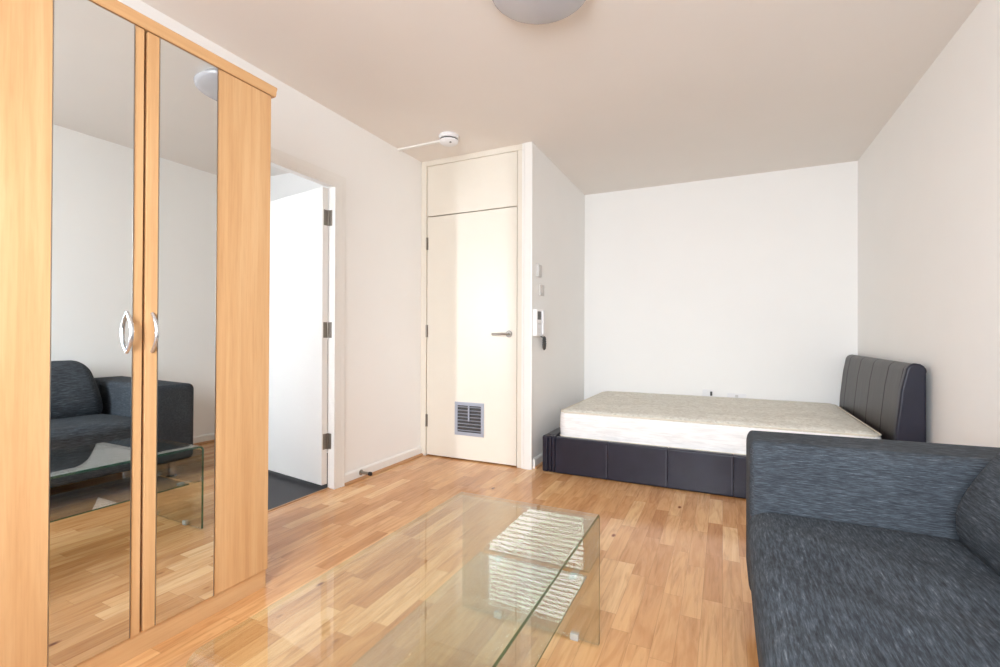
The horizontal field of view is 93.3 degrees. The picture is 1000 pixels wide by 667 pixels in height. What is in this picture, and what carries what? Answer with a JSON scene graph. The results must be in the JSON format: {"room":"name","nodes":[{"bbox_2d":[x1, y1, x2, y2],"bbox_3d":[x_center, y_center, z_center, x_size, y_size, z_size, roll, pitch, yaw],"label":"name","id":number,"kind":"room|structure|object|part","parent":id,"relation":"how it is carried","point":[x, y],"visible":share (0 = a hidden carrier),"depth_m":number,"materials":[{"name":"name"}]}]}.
{"room":"studio apartment","nodes":[
{"label":"studio apartment","id":0,"kind":"room"},
{"bbox_2d":[118,0,421,472],"bbox_3d":[-1.274,-0.213,2.607,0.050,2.400,5.723,0,0,25],"label":"wall","id":1,"kind":"structure","parent":0,"point":[383,273],"depth_m":3.32,"materials":[{"name":"paint"}]},
{"bbox_2d":[268,487,328,511],"bbox_3d":[-1.263,0.987,2.676,0.016,0.006,0.770,0,0,25],"label":"trim","id":2,"kind":"structure","parent":1,"relation":"attached to","point":[327,487],"depth_m":2.80,"materials":[{"name":"brown wood"}]},
{"bbox_2d":[268,187,331,484],"bbox_3d":[-1.428,0.015,3.194,0.781,1.896,0.098,0,0,34],"label":"door","id":3,"kind":"structure","parent":1,"relation":"in","point":[300,329],"depth_m":3.13,"materials":[{"name":"white paint"}]},
{"bbox_2d":[271,147,345,488],"bbox_3d":[-1.211,-0.014,2.656,0.021,2.003,0.922,0,0,25],"label":"trim","id":4,"kind":"structure","parent":1,"relation":"attached to","point":[280,158],"depth_m":3.02,"materials":[{"name":"white paint"}]},
{"bbox_2d":[359,469,371,475],"bbox_3d":[-0.905,0.945,3.194,0.092,0.038,0.038,0,0,25],"label":"door stop","id":5,"kind":"object","parent":1,"relation":"attached to","point":[361,471],"visible":1,"depth_m":3.19,"materials":[{"name":"metal"}]},
{"bbox_2d":[345,446,421,482],"bbox_3d":[-0.834,0.956,3.469,0.014,0.072,0.876,0,0,25],"label":"baseboard","id":6,"kind":"structure","parent":1,"relation":"attached to","point":[354,474],"depth_m":3.43,"materials":[{"name":"white paint"}]},
{"bbox_2d":[345,453,422,485],"bbox_3d":[-0.820,0.984,3.461,0.016,0.016,0.874,0,0,25],"label":"trim","id":7,"kind":"structure","parent":1,"relation":"attached to","point":[421,454],"depth_m":3.41,"materials":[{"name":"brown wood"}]},
{"bbox_2d":[270,173,328,451],"bbox_3d":[-1.521,-0.208,4.026,1.609,2.400,0.080,0,0,25],"label":"wall","id":8,"kind":"structure","parent":0,"point":[288,184],"depth_m":4.13,"materials":[{"name":"paint"}]},
{"bbox_2d":[117,453,758,666],"bbox_3d":[-0.483,1.014,2.282,4.981,0.050,5.823,0,0,25],"label":"floor","id":9,"kind":"structure","parent":0,"point":[397,566],"depth_m":1.91,"materials":[{"name":"brown wood"}]},
{"bbox_2d":[0,0,276,666],"bbox_3d":[-1.341,0.008,1.568,0.628,1.950,0.908,0,0,26],"label":"wardrobe","id":10,"kind":"object","parent":9,"relation":"on","point":[135,157],"visible":1,"depth_m":1.40,"materials":[{"name":"brown wood"}]},
{"bbox_3d":[-1.193,-0.008,1.250,0.018,1.840,0.430,0,0,26],"label":"door","id":11,"kind":"part","parent":10,"relation":"part of","materials":[{"name":"brown wood"}]},
{"bbox_2d":[48,0,133,666],"bbox_3d":[-1.143,-0.008,1.329,0.003,1.837,0.187,0,0,26],"label":"mirror","id":12,"kind":"object","parent":10,"relation":"attached to","point":[93,95],"depth_m":1.32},
{"bbox_3d":[-1.095,-0.003,1.396,0.036,0.126,0.012,0,0,26],"label":"handle","id":13,"kind":"part","parent":10,"relation":"part of","materials":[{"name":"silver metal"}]},
{"bbox_3d":[-1.621,-0.010,1.703,0.006,1.843,0.840,0,0,26],"label":"panel","id":14,"kind":"part","parent":10,"relation":"part of","materials":[{"name":"brown wood"}]},
{"bbox_3d":[-1.066,-0.003,1.457,0.036,0.126,0.012,0,0,26],"label":"handle","id":15,"kind":"part","parent":10,"relation":"part of","materials":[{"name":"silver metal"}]},
{"bbox_3d":[-1.343,-0.949,1.574,0.608,0.036,0.908,0,0,26],"label":"cornice","id":16,"kind":"part","parent":10,"relation":"part of","materials":[{"name":"brown wood"}]},
{"bbox_2d":[156,39,217,623],"bbox_3d":[-1.031,-0.007,1.561,0.003,1.837,0.184,0,0,26],"label":"mirror","id":17,"kind":"object","parent":10,"relation":"attached to","point":[188,83],"depth_m":1.55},
{"bbox_3d":[-1.001,-0.006,1.647,0.018,1.840,0.434,0,0,26],"label":"door","id":18,"kind":"part","parent":10,"relation":"part of","materials":[{"name":"brown wood"}]},
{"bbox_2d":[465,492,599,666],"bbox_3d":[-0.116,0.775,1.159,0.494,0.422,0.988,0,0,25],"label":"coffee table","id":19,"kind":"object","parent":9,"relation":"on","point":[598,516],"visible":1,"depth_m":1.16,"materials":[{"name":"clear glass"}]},
{"bbox_2d":[535,576,586,666],"bbox_3d":[-0.097,0.764,1.150,0.380,0.006,0.932,0,0,25],"label":"shelf","id":20,"kind":"object","parent":19,"relation":"attached to","point":[568,576],"depth_m":1.24,"materials":[{"name":"clear glass"}]},
{"bbox_3d":[0.091,0.787,1.597,0.494,0.390,0.010,0,0,25],"label":"leg","id":21,"kind":"part","parent":19,"relation":"part of","materials":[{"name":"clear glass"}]},
{"bbox_2d":[543,354,926,498],"bbox_3d":[1.578,0.578,3.574,2.140,0.838,1.473,0,0,26],"label":"bed","id":22,"kind":"object","parent":9,"relation":"on","point":[888,396],"visible":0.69,"depth_m":3.00,"materials":[{"name":"leather"}]},
{"bbox_3d":[0.662,0.866,4.026,0.098,0.258,1.434,0,0,26],"label":"footboard","id":23,"kind":"part","parent":22,"relation":"part of","materials":[{"name":"leather"}]},
{"bbox_3d":[1.274,0.866,2.964,1.931,0.254,0.060,0,0,26],"label":"rail","id":24,"kind":"part","parent":22,"relation":"part of","materials":[{"name":"leather"}]},
{"bbox_2d":[560,391,881,454],"bbox_3d":[1.560,0.655,3.603,1.890,0.244,1.368,0,0,26],"label":"mattress","id":25,"kind":"object","parent":22,"relation":"on","point":[703,423],"visible":0.77,"depth_m":3.18,"materials":[{"name":"white fabric"}]},
{"bbox_3d":[2.490,0.538,3.158,0.136,0.748,1.419,0,0,26],"label":"headboard","id":26,"kind":"part","parent":22,"relation":"part of","materials":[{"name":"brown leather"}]},
{"bbox_3d":[2.163,0.533,2.498,0.137,0.752,0.054,0,0,26],"label":"panel","id":27,"kind":"part","parent":22,"relation":"part of","materials":[{"name":"leather"}]},
{"bbox_2d":[746,430,999,666],"bbox_3d":[0.939,0.596,0.797,0.891,0.785,1.750,0,0,25],"label":"sofa","id":28,"kind":"object","parent":9,"relation":"on","point":[861,552],"visible":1,"depth_m":1.16,"materials":[{"name":"grey fabric"}]},
{"bbox_3d":[1.265,0.607,1.470,0.877,0.520,0.255,0,0,25],"label":"arm","id":29,"kind":"part","parent":28,"relation":"part of"},
{"bbox_2d":[747,513,999,666],"bbox_3d":[0.869,0.622,0.831,0.736,0.163,1.248,0,0,25],"label":"seat cushion","id":30,"kind":"object","parent":28,"relation":"on","point":[828,589],"depth_m":1.00,"materials":[{"name":"grey fabric"}]},
{"bbox_2d":[956,452,999,576],"bbox_3d":[1.107,0.399,0.720,0.295,0.390,1.180,0,0,25],"label":"cushion","id":31,"kind":"object","parent":28,"relation":"on","point":[978,511],"depth_m":1.15,"materials":[{"name":"grey fabric"}]},
{"bbox_2d":[533,144,584,457],"bbox_3d":[0.509,-0.201,4.134,0.080,2.400,1.438,0,0,25],"label":"wall","id":32,"kind":"structure","parent":0,"point":[559,205],"depth_m":3.99,"materials":[{"name":"paint"}]},
{"bbox_2d":[420,144,521,467],"bbox_3d":[-0.229,-0.205,3.712,0.897,2.400,0.070,0,0,25],"label":"trim","id":33,"kind":"structure","parent":32,"relation":"attached to","point":[424,177],"depth_m":3.79,"materials":[{"name":"beige paint"}]},
{"bbox_2d":[425,207,517,465],"bbox_3d":[-0.245,0.019,3.678,0.805,1.932,0.105,0,0,25],"label":"door","id":34,"kind":"structure","parent":32,"relation":"in","point":[472,257],"depth_m":3.67,"materials":[{"name":"beige paint"}]},
{"bbox_2d":[455,402,483,437],"bbox_3d":[-0.241,0.669,3.683,0.259,0.260,0.007,0,0,25],"label":"vent grille","id":35,"kind":"object","parent":34,"relation":"attached to","point":[469,416],"depth_m":3.68,"materials":[{"name":"metal"}]},
{"bbox_3d":[0.013,0.003,3.534,0.142,0.052,0.065,0,0,25],"label":"handle","id":36,"kind":"part","parent":34,"relation":"part of","materials":[{"name":"metal"}]},
{"bbox_2d":[427,151,517,216],"bbox_3d":[-0.225,-1.158,3.708,0.799,0.408,0.035,0,0,25],"label":"panel","id":37,"kind":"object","parent":32,"relation":"attached to","point":[489,182],"depth_m":3.68,"materials":[{"name":"beige paint"}]},
{"bbox_2d":[521,142,533,469],"bbox_3d":[0.203,-0.204,3.481,0.083,2.400,0.040,0,0,25],"label":"trim","id":38,"kind":"structure","parent":32,"relation":"attached to","point":[527,357],"depth_m":3.46,"materials":[{"name":"white paint"}]},
{"bbox_2d":[533,453,542,468],"bbox_3d":[0.553,0.963,4.119,0.014,0.072,1.416,0,0,25],"label":"baseboard","id":39,"kind":"structure","parent":32,"relation":"attached to","point":[539,458],"depth_m":3.53,"materials":[{"name":"white paint"}]},
{"bbox_2d":[535,461,542,468],"bbox_3d":[0.560,0.991,4.099,0.016,0.016,1.386,0,0,25],"label":"trim","id":40,"kind":"structure","parent":32,"relation":"attached to","point":[541,463],"depth_m":3.52,"materials":[{"name":"brown wood"}]},
{"bbox_2d":[533,309,545,349],"bbox_3d":[0.310,-0.026,3.560,0.050,0.308,0.222,0,0,25],"label":"phone","id":41,"kind":"object","parent":32,"relation":"attached to","point":[538,314],"visible":1,"depth_m":3.50,"materials":[{"name":"white plastic"}]},
{"bbox_3d":[0.330,0.070,3.610,0.019,0.116,0.114,0,0,25],"label":"coiled cord","id":42,"kind":"part","parent":41,"relation":"part of","materials":[{"name":"plastic"}]},
{"bbox_2d":[537,264,541,276],"bbox_3d":[0.297,-0.474,3.570,0.018,0.092,0.070,0,0,25],"label":"thermostat","id":43,"kind":"object","parent":32,"relation":"attached to","point":[539,267],"visible":1,"depth_m":3.55,"materials":[{"name":"grey plastic"}]},
{"bbox_2d":[539,284,543,295],"bbox_3d":[0.323,-0.332,3.632,0.014,0.084,0.086,0,0,25],"label":"light switch","id":44,"kind":"object","parent":32,"relation":"attached to","point":[541,287],"visible":1,"depth_m":3.61,"materials":[{"name":"grey plastic"}]},
{"bbox_2d":[141,0,980,194],"bbox_3d":[-0.475,-1.436,2.291,4.981,0.050,5.823,0,0,25],"label":"ceiling","id":45,"kind":"structure","parent":0,"point":[619,95],"depth_m":2.54,"materials":[{"name":"paint"}]},
{"bbox_2d":[398,140,439,150],"bbox_3d":[-0.591,-1.400,3.515,0.406,0.014,0.026,0,0,25],"label":"cable trunking","id":46,"kind":"object","parent":45,"relation":"attached to","point":[437,141],"visible":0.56,"depth_m":3.52,"materials":[{"name":"white paint"}]},
{"bbox_2d":[439,131,458,146],"bbox_3d":[-0.363,-1.375,3.358,0.144,0.063,0.144,0,0,25],"label":"smoke detector","id":47,"kind":"object","parent":45,"relation":"attached to","point":[448,139],"visible":1,"depth_m":3.31,"materials":[{"name":"white plastic"}]},
{"bbox_2d":[492,0,585,24],"bbox_3d":[0.160,-1.369,1.884,0.404,0.082,0.404,0,0,25],"label":"ceiling light","id":48,"kind":"object","parent":45,"relation":"attached to","point":[536,12],"visible":1,"depth_m":1.95,"materials":[{"name":"white glass"}]},
{"bbox_2d":[584,161,857,405],"bbox_3d":[1.403,-0.196,4.562,3.322,2.400,0.100,0,0,25],"label":"wall","id":49,"kind":"structure","parent":0,"point":[743,284],"depth_m":4.21,"materials":[{"name":"paint"}]},
{"bbox_2d":[702,389,711,396],"bbox_3d":[1.871,0.549,4.260,0.083,0.086,0.040,0,0,25],"label":"wall socket","id":50,"kind":"object","parent":49,"relation":"attached to","point":[705,392],"visible":0.79,"depth_m":4.27,"materials":[{"name":"white plastic"}]},
{"bbox_2d":[727,393,745,397],"bbox_3d":[2.090,0.574,4.171,0.148,0.086,0.013,0,0,25],"label":"wall socket","id":51,"kind":"object","parent":49,"relation":"attached to","point":[731,395],"visible":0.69,"depth_m":4.17,"materials":[{"name":"white plastic"}]},
{"bbox_2d":[858,0,999,447],"bbox_3d":[1.728,-0.207,1.244,0.100,2.400,5.823,0,0,25],"label":"wall","id":52,"kind":"structure","parent":0,"point":[929,180],"depth_m":2.31,"materials":[{"name":"paint"}]}
]}

